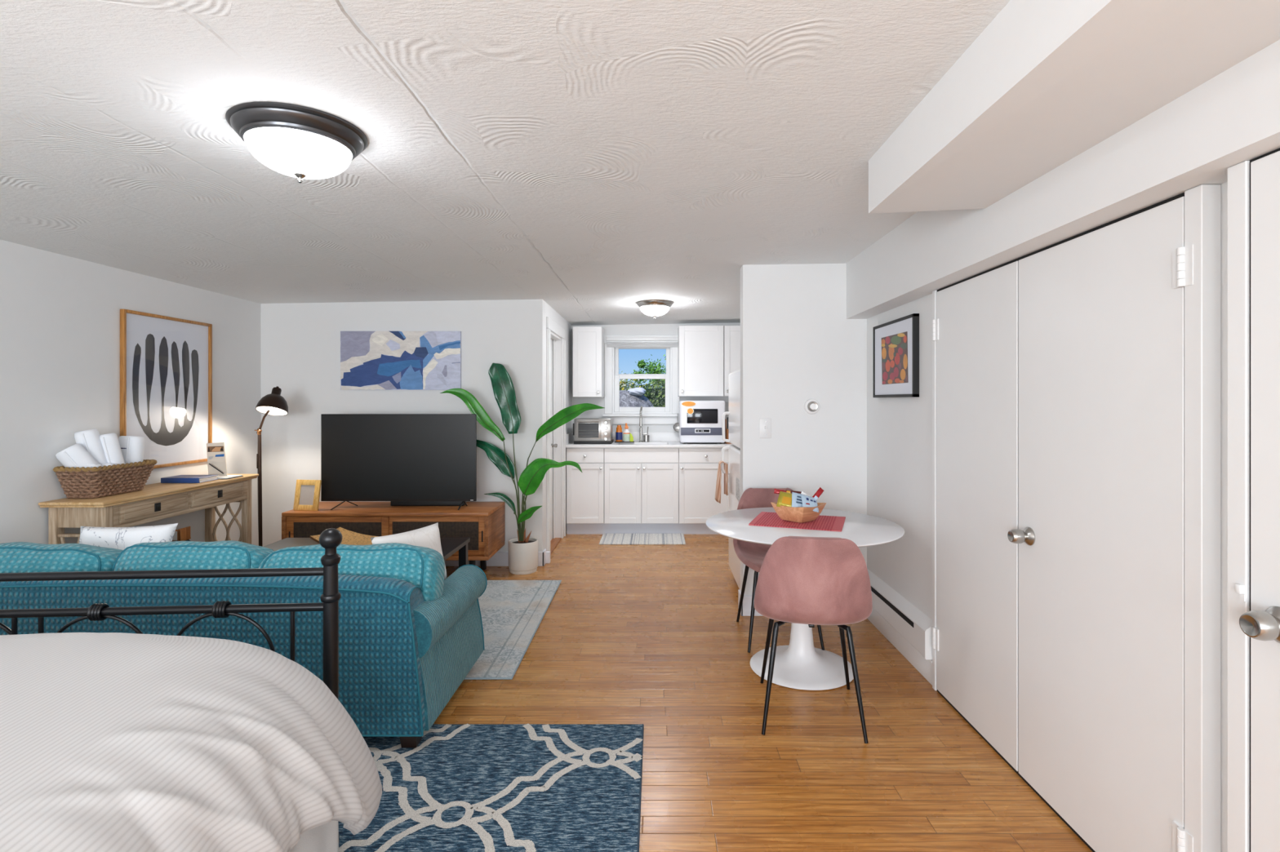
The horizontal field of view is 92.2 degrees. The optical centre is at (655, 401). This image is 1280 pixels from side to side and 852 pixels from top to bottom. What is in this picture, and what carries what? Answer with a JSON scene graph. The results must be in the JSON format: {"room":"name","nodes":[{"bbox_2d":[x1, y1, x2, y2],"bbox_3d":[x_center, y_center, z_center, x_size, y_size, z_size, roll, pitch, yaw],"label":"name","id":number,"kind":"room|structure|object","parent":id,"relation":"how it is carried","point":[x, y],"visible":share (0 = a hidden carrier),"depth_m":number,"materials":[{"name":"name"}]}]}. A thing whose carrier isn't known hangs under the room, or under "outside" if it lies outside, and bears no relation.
{"room":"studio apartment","nodes":[
{"label":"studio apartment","id":0,"kind":"room"},
{"bbox_2d":[0,239,261,546],"bbox_3d":[-3.400,0.276,1.360,0.120,2.237,7.920,0,0,0],"label":"wall","id":1,"kind":"structure","parent":0,"point":[60,314],"depth_m":3.56,"materials":[{"name":"paint"}]},
{"bbox_2d":[120,309,212,468],"bbox_3d":[-3.326,-0.064,4.212,0.028,1.020,0.764,0,0,0],"label":"framed artwork","id":2,"kind":"object","parent":1,"relation":"attached to","point":[166,362],"visible":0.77,"depth_m":4.18,"materials":[{"name":"brown wood"}]},
{"bbox_2d":[261,299,545,551],"bbox_3d":[-2.150,0.266,5.260,2.380,2.257,0.120,0,0,0],"label":"wall","id":3,"kind":"structure","parent":0,"point":[300,342],"depth_m":5.20,"materials":[{"name":"paint"}]},
{"bbox_2d":[340,331,461,390],"bbox_3d":[-2.150,-0.341,5.186,1.010,0.495,0.028,0,0,0],"label":"canvas painting","id":4,"kind":"object","parent":3,"relation":"attached to","point":[369,360],"visible":0.97,"depth_m":5.17,"materials":[{"name":"paint"}]},
{"bbox_2d":[444,549,550,566],"bbox_3d":[-2.118,1.334,5.247,2.416,0.120,0.126,0,0,0],"label":"baseboard","id":5,"kind":"structure","parent":3,"relation":"attached to","point":[500,558],"depth_m":5.18,"materials":[{"name":"paint"}]},
{"bbox_2d":[0,0,1009,325],"bbox_3d":[-0.770,-0.924,2.200,5.340,0.204,9.800,0,0,0],"label":"ceiling","id":6,"kind":"structure","parent":0,"point":[591,160],"depth_m":2.02,"materials":[{"name":"white paint"}]},
{"bbox_2d":[225,101,368,182],"bbox_3d":[-1.132,-0.777,1.957,0.390,0.169,0.390,0,0,0],"label":"ceiling light","id":7,"kind":"object","parent":6,"relation":"attached to","point":[300,142],"visible":1,"depth_m":1.85,"materials":[{"name":"white glass"}]},
{"bbox_2d":[635,299,673,319],"bbox_3d":[-0.012,-0.804,5.470,0.340,0.152,0.340,0,0,0],"label":"ceiling light","id":8,"kind":"object","parent":6,"relation":"attached to","point":[654,308],"visible":1,"depth_m":5.37,"materials":[{"name":"glass"}]},
{"bbox_2d":[545,302,571,549],"bbox_3d":[-1.020,0.257,6.235,0.120,2.275,1.830,0,0,0],"label":"wall","id":9,"kind":"structure","parent":0,"point":[550,312],"depth_m":6.57,"materials":[{"name":"white paint"}]},
{"bbox_2d":[546,316,565,555],"bbox_3d":[-1.006,0.328,5.870,0.148,2.132,0.982,0,0,0],"label":"door","id":10,"kind":"structure","parent":9,"relation":"in","point":[555,345],"depth_m":6.21,"materials":[{"name":"white paint"}]},
{"bbox_2d":[571,322,740,432],"bbox_3d":[0.320,0.249,7.075,2.560,2.290,0.150,0,0,0],"label":"wall","id":11,"kind":"structure","parent":0,"point":[636,329],"depth_m":7.00,"materials":[{"name":"paint"}]},
{"bbox_2d":[573,326,604,397],"bbox_3d":[-0.747,-0.426,6.819,0.317,0.770,0.361,0,0,0],"label":"upper cabinet","id":12,"kind":"object","parent":11,"relation":"attached to","point":[588,341],"visible":1,"depth_m":6.68,"materials":[{"name":"wood"}]},
{"bbox_2d":[602,335,679,424],"bbox_3d":[-0.166,-0.241,7.037,0.879,1.010,0.185,0,0,0],"label":"window","id":13,"kind":"structure","parent":11,"relation":"in","point":[668,415],"depth_m":6.98,"materials":[{"name":"white paint"}]},
{"bbox_2d":[605,337,678,346],"bbox_3d":[-0.158,-0.526,6.963,0.815,0.400,0.030,0,0,0],"label":"window blind","id":14,"kind":"object","parent":13,"relation":"attached to","point":[607,339],"visible":1,"depth_m":6.95,"materials":[{"name":"white paint"}]},
{"bbox_2d":[673,422,679,431],"bbox_3d":[0.245,0.294,6.941,0.104,0.104,0.114,0,0,0],"label":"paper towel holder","id":15,"kind":"object","parent":11,"relation":"attached to","point":[676,426],"visible":0.67,"depth_m":6.89,"materials":[{"name":"metal"}]},
{"bbox_2d":[677,325,723,396],"bbox_3d":[0.491,-0.436,6.819,0.487,0.770,0.361,0,0,0],"label":"upper cabinet","id":16,"kind":"object","parent":11,"relation":"attached to","point":[700,348],"visible":1,"depth_m":6.68,"materials":[{"name":"wood"}]},
{"bbox_2d":[723,325,740,396],"bbox_3d":[0.970,-0.436,6.819,0.460,0.770,0.361,0,0,0],"label":"upper cabinet","id":17,"kind":"object","parent":11,"relation":"attached to","point":[731,334],"visible":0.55,"depth_m":6.68,"materials":[{"name":"wood"}]},
{"bbox_2d":[433,531,1092,851],"bbox_3d":[-0.770,1.454,2.200,5.340,0.120,9.800,0,0,0],"label":"floor","id":18,"kind":"structure","parent":0,"point":[651,636],"depth_m":2.69,"materials":[{"name":"brown wood"}]},
{"bbox_2d":[38,474,258,544],"bbox_3d":[-3.155,0.971,3.966,0.354,0.847,1.303,0,0,0],"label":"console table","id":19,"kind":"object","parent":18,"relation":"on","point":[156,501],"visible":0.47,"depth_m":3.73,"materials":[{"name":"brown wood"}]},
{"bbox_2d":[53,459,157,498],"bbox_3d":[-3.205,0.454,3.600,0.247,0.184,0.456,0,0,0],"label":"wicker basket","id":20,"kind":"object","parent":19,"relation":"on","point":[94,482],"visible":0.92,"depth_m":3.47,"materials":[{"name":"brown wicker"}]},
{"bbox_2d":[55,443,99,468],"bbox_3d":[-3.239,0.337,3.446,0.183,0.198,0.118,0,0,-36],"label":"rolled towel","id":21,"kind":"object","parent":20,"relation":"in","point":[75,455],"visible":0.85,"depth_m":3.40,"materials":[{"name":"white fabric"}]},
{"bbox_2d":[74,428,107,465],"bbox_3d":[-3.234,0.289,3.530,0.107,0.259,0.150,0,0,44],"label":"rolled towel","id":22,"kind":"object","parent":20,"relation":"in","point":[90,439],"visible":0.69,"depth_m":3.50,"materials":[{"name":"white fabric"}]},
{"bbox_2d":[85,463,101,468],"bbox_3d":[-3.160,0.387,3.452,0.071,0.074,0.071,0,0,19],"label":"rolled towel","id":23,"kind":"object","parent":20,"relation":"in","point":[92,465],"visible":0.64,"depth_m":3.43,"materials":[{"name":"white fabric"}]},
{"bbox_2d":[101,462,115,466],"bbox_3d":[-3.146,0.389,3.534,0.066,0.067,0.068,0,0,0],"label":"rolled towel","id":24,"kind":"object","parent":20,"relation":"in","point":[104,464],"visible":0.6,"depth_m":3.52,"materials":[{"name":"white fabric"}]},
{"bbox_2d":[99,432,124,465],"bbox_3d":[-3.179,0.301,3.585,0.100,0.230,0.131,0,0,43],"label":"rolled towel","id":25,"kind":"object","parent":20,"relation":"in","point":[110,442],"visible":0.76,"depth_m":3.56,"materials":[{"name":"white fabric"}]},
{"bbox_2d":[118,435,145,464],"bbox_3d":[-3.182,0.312,3.722,0.141,0.204,0.125,0,0,0],"label":"rolled towel","id":26,"kind":"object","parent":20,"relation":"in","point":[132,447],"visible":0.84,"depth_m":3.69,"materials":[{"name":"white fabric"}]},
{"bbox_2d":[160,475,217,483],"bbox_3d":[-3.172,0.530,4.189,0.255,0.034,0.182,0,0,0],"label":"book","id":27,"kind":"object","parent":19,"relation":"on","point":[180,478],"visible":1,"depth_m":4.11,"materials":[{"name":"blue paper"}]},
{"bbox_2d":[217,475,243,479],"bbox_3d":[-3.105,0.541,4.375,0.230,0.012,0.170,0,0,0],"label":"open magazine","id":28,"kind":"object","parent":19,"relation":"on","point":[228,477],"visible":0.5,"depth_m":4.37,"materials":[{"name":"white paper"}]},
{"bbox_2d":[206,442,227,475],"bbox_3d":[-3.108,0.414,4.370,0.157,0.242,0.080,0,0,0],"label":"brochure holder","id":29,"kind":"object","parent":28,"relation":"on","point":[215,452],"visible":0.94,"depth_m":4.36,"materials":[{"name":"beige paper"}]},
{"bbox_2d":[207,446,223,452],"bbox_3d":[-3.121,0.341,4.359,0.113,0.042,0.001,0,0,0],"label":"photo","id":30,"kind":"object","parent":29,"relation":"attached to","point":[210,449],"depth_m":4.36},
{"bbox_3d":[-3.160,1.079,4.020,0.241,0.346,0.390,0,0,0],"label":"bag","id":31,"kind":"object","parent":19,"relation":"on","visible":0},
{"bbox_2d":[171,526,191,542],"bbox_3d":[-3.167,0.876,4.049,0.135,0.084,0.102,0,0,0],"label":"wooden caddy","id":32,"kind":"object","parent":31,"relation":"on","point":[183,534],"visible":0.39,"depth_m":4.03,"materials":[{"name":"brown wood"}]},
{"bbox_2d":[0,528,342,851],"bbox_3d":[-1.707,0.744,0.832,1.660,1.299,2.145,0,0,-4],"label":"bed","id":33,"kind":"object","parent":18,"relation":"on","point":[325,837],"visible":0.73,"depth_m":1.89,"materials":[{"name":"black metal"}]},
{"bbox_2d":[0,632,382,851],"bbox_3d":[-1.636,0.883,0.819,1.942,0.509,1.993,0,0,-4],"label":"duvet","id":34,"kind":"object","parent":33,"relation":"on","point":[110,742],"visible":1,"depth_m":1.27,"materials":[{"name":"white fabric"}]},
{"bbox_2d":[0,540,487,747],"bbox_3d":[-2.016,0.998,2.846,2.246,0.768,0.875,0,0,0],"label":"sofa","id":35,"kind":"object","parent":18,"relation":"on","point":[410,636],"visible":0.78,"depth_m":2.42,"materials":[{"name":"teal fabric"}]},
{"bbox_2d":[0,542,123,573],"bbox_3d":[-2.677,0.794,2.700,0.706,0.348,0.305,0,0,0],"label":"cushion","id":36,"kind":"object","parent":35,"relation":"on","point":[15,557],"depth_m":2.62,"materials":[{"name":"teal fabric"}]},
{"bbox_2d":[79,523,177,550],"bbox_3d":[-2.560,0.759,2.951,0.421,0.310,0.184,0,0,-11],"label":"throw pillow","id":37,"kind":"object","parent":35,"relation":"on","point":[117,538],"visible":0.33,"depth_m":2.94,"materials":[{"name":"white fabric"}]},
{"bbox_2d":[113,540,274,571],"bbox_3d":[-2.018,0.786,2.700,0.654,0.344,0.306,0,0,0],"label":"cushion","id":38,"kind":"object","parent":35,"relation":"on","point":[228,554],"depth_m":2.61,"materials":[{"name":"teal fabric"}]},
{"bbox_2d":[257,542,444,600],"bbox_3d":[-1.335,0.798,2.701,0.783,0.349,0.310,0,0,0],"label":"cushion","id":39,"kind":"object","parent":35,"relation":"on","point":[423,567],"depth_m":2.62,"materials":[{"name":"teal fabric"}]},
{"bbox_2d":[370,522,446,580],"bbox_3d":[-1.202,0.784,3.011,0.158,0.303,0.402,0,0,27],"label":"throw pillow","id":40,"kind":"object","parent":35,"relation":"on","point":[428,536],"visible":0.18,"depth_m":3.03,"materials":[{"name":"white fabric"}]},
{"bbox_2d":[254,386,288,546],"bbox_3d":[-3.027,0.640,4.784,0.367,1.509,0.250,0,0,16],"label":"floor lamp","id":41,"kind":"object","parent":18,"relation":"on","point":[273,404],"visible":0.84,"depth_m":4.79,"materials":[{"name":"black metal"}]},
{"bbox_2d":[256,453,257,468],"bbox_3d":[-3.106,0.469,4.798,0.010,0.114,0.016,0,0,0],"label":"switch","id":42,"kind":"object","parent":41,"relation":"attached to","point":[256,454],"depth_m":4.79,"materials":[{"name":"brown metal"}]},
{"bbox_2d":[281,502,505,569],"bbox_3d":[-2.054,1.120,4.918,1.568,0.548,0.515,0,0,0],"label":"media console","id":43,"kind":"object","parent":18,"relation":"on","point":[483,522],"visible":0.52,"depth_m":4.69,"materials":[{"name":"brown wood"}]},
{"bbox_2d":[293,480,321,511],"bbox_3d":[-2.701,0.730,4.781,0.206,0.235,0.074,0,0,9],"label":"photo frame","id":44,"kind":"object","parent":43,"relation":"on","point":[307,495],"visible":1,"depth_m":4.77,"materials":[{"name":"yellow wood"}]},
{"bbox_2d":[298,484,315,505],"bbox_3d":[-2.703,0.730,4.770,0.130,0.159,0.029,0,0,9],"label":"photo","id":45,"kind":"object","parent":44,"relation":"attached to","point":[306,492],"depth_m":4.77},
{"bbox_2d":[320,413,476,510],"bbox_3d":[-2.034,0.472,4.834,1.226,0.738,0.182,0,0,0],"label":"television","id":46,"kind":"object","parent":43,"relation":"on","point":[365,457],"visible":1,"depth_m":4.86,"materials":[{"name":"black plastic"}]},
{"bbox_2d":[390,501,466,506],"bbox_3d":[-1.842,0.821,4.985,0.592,0.050,0.070,0,0,0],"label":"soundbar","id":47,"kind":"object","parent":43,"relation":"on","point":[392,503],"visible":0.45,"depth_m":4.95,"materials":[{"name":"black plastic"}]},
{"bbox_2d":[338,724,644,851],"bbox_3d":[-1.202,1.387,1.692,2.300,0.012,1.889,0,0,0],"label":"area rug","id":48,"kind":"object","parent":18,"relation":"on","point":[464,788],"visible":0.44,"depth_m":2.19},
{"bbox_2d":[463,580,561,679],"bbox_3d":[-1.808,1.388,3.912,2.183,0.009,1.682,0,0,0],"label":"area rug","id":49,"kind":"object","parent":18,"relation":"on","point":[512,611],"visible":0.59,"depth_m":3.89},
{"bbox_2d":[263,537,470,567],"bbox_3d":[-1.917,1.164,3.985,1.265,0.440,0.530,0,0,0],"label":"coffee table","id":50,"kind":"object","parent":49,"relation":"on","point":[450,546],"visible":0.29,"depth_m":4.11,"materials":[{"name":"black wood"}]},
{"bbox_2d":[310,527,378,545],"bbox_3d":[-1.830,0.899,3.980,0.690,0.088,0.340,0,0,10],"label":"pillow","id":51,"kind":"object","parent":50,"relation":"on","point":[351,538],"visible":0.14,"depth_m":4.07,"materials":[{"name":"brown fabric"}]},
{"bbox_2d":[440,363,604,574],"bbox_3d":[-1.032,0.539,4.977,1.333,1.709,0.360,0,0,7],"label":"potted plant","id":52,"kind":"object","parent":18,"relation":"on","point":[522,550],"visible":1,"depth_m":4.97,"materials":[{"name":"green plant"}]},
{"bbox_2d":[566,448,604,534],"bbox_3d":[-0.738,0.939,6.683,0.394,0.910,0.630,0,0,0],"label":"base cabinet","id":53,"kind":"object","parent":18,"relation":"on","point":[585,489],"visible":0.93,"depth_m":6.41,"materials":[{"name":"paint"}]},
{"bbox_2d":[604,448,678,533],"bbox_3d":[-0.152,0.939,6.683,0.778,0.910,0.630,0,0,0],"label":"base cabinet","id":54,"kind":"object","parent":18,"relation":"on","point":[641,485],"visible":1,"depth_m":6.41,"materials":[{"name":"paint"}]},
{"bbox_2d":[565,432,732,448],"bbox_3d":[0.266,0.499,6.682,2.448,0.290,0.634,0,0,0],"label":"countertop","id":55,"kind":"structure","parent":54,"relation":"on","point":[657,440],"depth_m":6.59,"materials":[{"name":"white stone"}]},
{"bbox_2d":[573,417,613,444],"bbox_3d":[-0.679,0.323,6.669,0.413,0.267,0.382,0,0,0],"label":"toaster oven","id":56,"kind":"object","parent":55,"relation":"on","point":[585,430],"visible":1,"depth_m":6.51,"materials":[{"name":"metal"}]},
{"bbox_2d":[573,439,613,444],"bbox_3d":[-0.673,0.441,6.688,0.400,0.030,0.344,0,0,0],"label":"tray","id":57,"kind":"object","parent":55,"relation":"on","point":[575,441],"depth_m":6.52,"materials":[{"name":"metal"}]},
{"bbox_2d":[616,442,667,444],"bbox_3d":[-0.145,0.551,6.630,0.542,0.186,0.332,0,0,0],"label":"sink basin","id":58,"kind":"object","parent":55,"relation":"in","point":[617,443],"depth_m":6.79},
{"bbox_2d":[638,405,648,442],"bbox_3d":[-0.138,0.252,6.780,0.110,0.408,0.152,0,0,0],"label":"kitchen faucet","id":59,"kind":"object","parent":55,"relation":"on","point":[641,408],"visible":1,"depth_m":6.82,"materials":[{"name":"metal"}]},
{"bbox_2d":[643,435,649,442],"bbox_3d":[-0.108,0.418,6.860,0.072,0.075,0.072,0,0,0],"label":"steel cup","id":60,"kind":"object","parent":55,"relation":"on","point":[646,437],"visible":1,"depth_m":6.83,"materials":[{"name":"silver metal"}]},
{"bbox_2d":[678,400,724,444],"bbox_3d":[0.494,0.226,6.711,0.478,0.460,0.437,0,0,0],"label":"dishwasher","id":61,"kind":"object","parent":55,"relation":"on","point":[700,421],"visible":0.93,"depth_m":6.50,"materials":[{"name":"white plastic"}]},
{"bbox_2d":[724,417,731,444],"bbox_3d":[0.786,0.315,6.625,0.088,0.282,0.150,0,0,0],"label":"knife block","id":62,"kind":"object","parent":55,"relation":"on","point":[726,430],"visible":0.43,"depth_m":6.58,"materials":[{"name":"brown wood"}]},
{"bbox_3d":[-0.348,0.452,6.800,0.215,0.008,0.120,0,0,0],"label":"tray","id":63,"kind":"object","parent":55,"relation":"on","visible":0},
{"bbox_2d":[615,425,622,441],"bbox_3d":[-0.408,0.356,6.800,0.074,0.180,0.050,0,0,0],"label":"dish soap bottle","id":64,"kind":"object","parent":63,"relation":"on","point":[619,433],"visible":1,"depth_m":6.78,"materials":[{"name":"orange plastic"}]},
{"bbox_2d":[622,422,630,441],"bbox_3d":[-0.325,0.345,6.800,0.075,0.204,0.051,0,0,0],"label":"spray bottle","id":65,"kind":"object","parent":63,"relation":"on","point":[626,434],"visible":1,"depth_m":6.78,"materials":[{"name":"white plastic"}]},
{"bbox_2d":[630,433,633,441],"bbox_3d":[-0.269,0.401,6.803,0.038,0.094,0.025,0,0,0],"label":"sponge","id":66,"kind":"object","parent":63,"relation":"on","point":[631,436],"visible":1,"depth_m":6.79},
{"bbox_2d":[599,533,685,544],"bbox_3d":[-0.133,1.389,6.199,0.840,0.008,0.467,0,0,0],"label":"kitchen mat","id":67,"kind":"object","parent":18,"relation":"on","point":[606,539],"visible":1,"depth_m":6.17,"materials":[{"name":"white fabric"}]},
{"bbox_2d":[678,448,728,534],"bbox_3d":[0.518,0.939,6.683,0.563,0.910,0.630,0,0,0],"label":"base cabinet","id":68,"kind":"object","parent":18,"relation":"on","point":[697,467],"visible":0.84,"depth_m":6.41,"materials":[{"name":"paint"}]},
{"bbox_2d":[720,369,740,589],"bbox_3d":[0.905,0.584,4.530,0.790,1.620,0.700,0,0,0],"label":"refrigerator","id":69,"kind":"object","parent":18,"relation":"on","point":[734,412],"visible":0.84,"depth_m":4.57,"materials":[{"name":"white metal"}]},
{"bbox_2d":[715,461,728,503],"bbox_3d":[0.514,0.634,4.821,0.090,0.330,0.162,0,0,0],"label":"dish towel","id":70,"kind":"object","parent":69,"relation":"hanging from","point":[717,492],"visible":0.99,"depth_m":4.79,"materials":[{"name":"beige fabric"}]},
{"bbox_2d":[735,476,739,501],"bbox_3d":[0.574,0.619,4.330,0.001,0.150,0.180,0,0,0],"label":"paper notice","id":71,"kind":"object","parent":69,"relation":"attached to","point":[737,481],"visible":0.86,"depth_m":4.33,"materials":[{"name":"white paper"}]},
{"bbox_2d":[733,488,824,653],"bbox_3d":[0.722,0.975,3.671,0.491,0.841,0.536,0,0,0],"label":"dining chair","id":72,"kind":"object","parent":18,"relation":"on","point":[752,555],"visible":0.41,"depth_m":3.81,"materials":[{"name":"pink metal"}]},
{"bbox_2d":[706,507,904,690],"bbox_3d":[0.762,1.016,3.220,1.000,0.751,1.000,0,0,0],"label":"dining table","id":73,"kind":"object","parent":18,"relation":"on","point":[798,665],"visible":0.69,"depth_m":3.11,"materials":[{"name":"white paint"}]},
{"bbox_2d":[748,511,845,532],"bbox_3d":[0.757,0.636,3.268,0.460,0.009,0.375,0,0,20],"label":"placemat","id":74,"kind":"object","parent":73,"relation":"on","point":[831,523],"visible":0.76,"depth_m":3.20,"materials":[{"name":"red fabric"}]},
{"bbox_2d":[770,502,826,523],"bbox_3d":[0.755,0.583,3.262,0.220,0.091,0.220,0,0,-42],"label":"bowl","id":75,"kind":"object","parent":74,"relation":"on","point":[797,514],"visible":0.8,"depth_m":3.19,"materials":[{"name":"brown wood"}]},
{"bbox_2d":[773,488,786,494],"bbox_3d":[0.685,0.492,3.310,0.100,0.038,0.021,0,0,9],"label":"bar","id":76,"kind":"object","parent":75,"relation":"in","point":[776,491],"visible":0.52,"depth_m":3.31,"materials":[{"name":"red plastic"}]},
{"bbox_2d":[776,491,791,506],"bbox_3d":[0.688,0.522,3.225,0.107,0.090,0.053,0,0,25],"label":"snack bag","id":77,"kind":"object","parent":75,"relation":"in","point":[784,499],"visible":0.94,"depth_m":3.22,"materials":[{"name":"yellow plastic"}]},
{"bbox_2d":[786,489,801,493],"bbox_3d":[0.745,0.496,3.300,0.100,0.037,0.022,0,0,6],"label":"bar","id":78,"kind":"object","parent":75,"relation":"in","point":[787,491],"visible":0.49,"depth_m":3.29,"materials":[{"name":"red plastic"}]},
{"bbox_2d":[791,492,802,506],"bbox_3d":[0.748,0.528,3.205,0.104,0.104,0.058,0,0,-8],"label":"snack bag","id":79,"kind":"object","parent":75,"relation":"in","point":[797,501],"visible":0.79,"depth_m":3.19,"materials":[{"name":"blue plastic"}]},
{"bbox_2d":[800,491,811,497],"bbox_3d":[0.800,0.508,3.270,0.073,0.058,0.020,0,0,1],"label":"bar","id":80,"kind":"object","parent":75,"relation":"in","point":[802,492],"visible":0.34,"depth_m":3.27,"materials":[{"name":"white plastic"}]},
{"bbox_2d":[800,493,818,512],"bbox_3d":[0.800,0.532,3.200,0.112,0.093,0.060,0,0,-18],"label":"snack bag","id":81,"kind":"object","parent":75,"relation":"in","point":[807,501],"visible":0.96,"depth_m":3.19,"materials":[{"name":"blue plastic"}]},
{"bbox_2d":[812,487,823,500],"bbox_3d":[0.838,0.506,3.235,0.099,0.105,0.024,0,0,-11],"label":"bar","id":82,"kind":"object","parent":75,"relation":"in","point":[820,491],"visible":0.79,"depth_m":3.23,"materials":[{"name":"red plastic"}]},
{"bbox_2d":[754,536,872,743],"bbox_3d":[0.686,0.975,2.753,0.491,0.841,0.536,0,0,9],"label":"dining chair","id":83,"kind":"object","parent":18,"relation":"on","point":[811,581],"visible":1,"depth_m":2.53,"materials":[{"name":"pink fabric"}]},
{"bbox_2d":[740,263,866,595],"bbox_3d":[1.033,0.242,4.065,0.936,2.304,0.130,0,0,0],"label":"wall pier","id":84,"kind":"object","parent":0,"point":[798,343],"visible":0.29,"depth_m":4.00,"materials":[{"name":"paint"}]},
{"bbox_2d":[737,589,763,616],"bbox_3d":[0.925,1.329,4.057,0.749,0.130,0.146,0,0,0],"label":"baseboard","id":85,"kind":"object","parent":84,"relation":"attached to","point":[747,600],"visible":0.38,"depth_m":3.98,"materials":[{"name":"paint"}]},
{"bbox_2d":[760,417,771,438],"bbox_3d":[0.711,0.177,3.989,0.076,0.130,0.022,0,0,0],"label":"light switch","id":86,"kind":"object","parent":84,"relation":"attached to","point":[765,423],"visible":1,"depth_m":3.99,"materials":[{"name":"plastic"}]},
{"bbox_2d":[804,399,819,414],"bbox_3d":[1.012,0.036,3.978,0.100,0.100,0.043,0,0,0],"label":"thermostat","id":87,"kind":"object","parent":84,"relation":"attached to","point":[811,406],"visible":1,"depth_m":3.98,"materials":[{"name":"white plastic"}]},
{"bbox_2d":[866,182,1227,851],"bbox_3d":[1.436,0.238,0.700,0.130,2.311,6.600,0,0,0],"label":"wall","id":88,"kind":"structure","parent":0,"point":[900,429],"depth_m":3.24,"materials":[{"name":"white paint"}]},
{"bbox_2d":[872,313,919,397],"bbox_3d":[1.355,-0.238,3.502,0.031,0.435,0.597,0,0,0],"label":"framed picture","id":89,"kind":"object","parent":88,"relation":"attached to","point":[895,343],"visible":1,"depth_m":3.43,"materials":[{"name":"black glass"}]},
{"bbox_2d":[881,331,908,384],"bbox_3d":[1.345,-0.237,3.479,0.002,0.279,0.393,0,0,0],"label":"print","id":90,"kind":"object","parent":89,"relation":"attached to","point":[895,344],"depth_m":3.46},
{"bbox_2d":[866,568,932,685],"bbox_3d":[1.341,1.240,3.491,0.059,0.309,0.983,0,0,0],"label":"baseboard heater","id":91,"kind":"object","parent":88,"relation":"attached to","point":[908,629],"visible":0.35,"depth_m":3.32,"materials":[{"name":"white paint"}]},
{"bbox_2d":[932,184,1221,851],"bbox_3d":[1.333,0.430,2.250,0.114,1.927,1.476,0,0,0],"label":"door","id":92,"kind":"structure","parent":88,"relation":"in","point":[1077,379],"depth_m":1.88,"materials":[{"name":"white paint"}]},
{"bbox_2d":[1227,148,1279,851],"bbox_3d":[1.305,0.430,0.904,0.132,1.927,1.008,0,0,0],"label":"door","id":93,"kind":"structure","parent":88,"relation":"in","point":[1253,184],"depth_m":1.34,"materials":[{"name":"white paint"}]},
{"bbox_2d":[846,40,1279,319],"bbox_3d":[1.369,-0.726,0.750,0.264,0.384,6.500,0,0,0],"label":"ceiling beam","id":94,"kind":"structure","parent":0,"point":[1232,118],"depth_m":1.76,"materials":[{"name":"white paint"}]},
{"bbox_2d":[868,0,1279,213],"bbox_3d":[1.011,-0.800,-0.093,0.452,0.231,4.814,0,0,0],"label":"beam","id":95,"kind":"structure","parent":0,"point":[1045,82],"depth_m":1.42,"materials":[{"name":"white paint"}]},
{"label":"outside","id":96,"kind":"structure","parent":0,"visible":0},
{"bbox_3d":[0.000,1.044,15.250,28.000,1.460,16.000,0,0,0],"label":"ground","id":97,"kind":"structure","parent":96,"visible":0},
{"bbox_2d":[618,368,653,390],"bbox_3d":[-0.894,-0.302,11.531,1.734,0.640,0.390,0,0,0],"label":"flowering shrub","id":98,"kind":"object","parent":97,"relation":"on","point":[622,381],"visible":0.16,"depth_m":11.53,"materials":[{"name":"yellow plant"}]},
{"bbox_2d":[619,390,653,407],"bbox_3d":[-0.780,0.398,10.963,1.700,1.182,1.036,0,0,0],"label":"rock","id":99,"kind":"object","parent":97,"relation":"on","point":[626,399],"visible":0.09,"depth_m":10.73,"materials":[{"name":"grey stone"}]},
{"bbox_2d":[627,387,646,395],"bbox_3d":[-0.338,-0.166,10.791,0.333,0.147,0.256,0,0,0],"label":"rock","id":100,"kind":"object","parent":99,"relation":"on","point":[636,391],"visible":1,"depth_m":10.71,"materials":[{"name":"grey stone"}]},
{"bbox_2d":[620,378,665,407],"bbox_3d":[-0.001,0.111,12.299,6.453,1.367,0.962,0,0,0],"label":"hedge","id":101,"kind":"object","parent":97,"relation":"on","point":[656,397],"visible":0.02,"depth_m":12.16,"materials":[{"name":"green plant"}]},
{"bbox_2d":[631,354,666,388],"bbox_3d":[0.704,-0.163,13.684,2.404,1.748,1.613,0,0,14],"label":"tree","id":102,"kind":"object","parent":97,"relation":"on","point":[651,368],"visible":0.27,"depth_m":13.45,"materials":[{"name":"green plant"}]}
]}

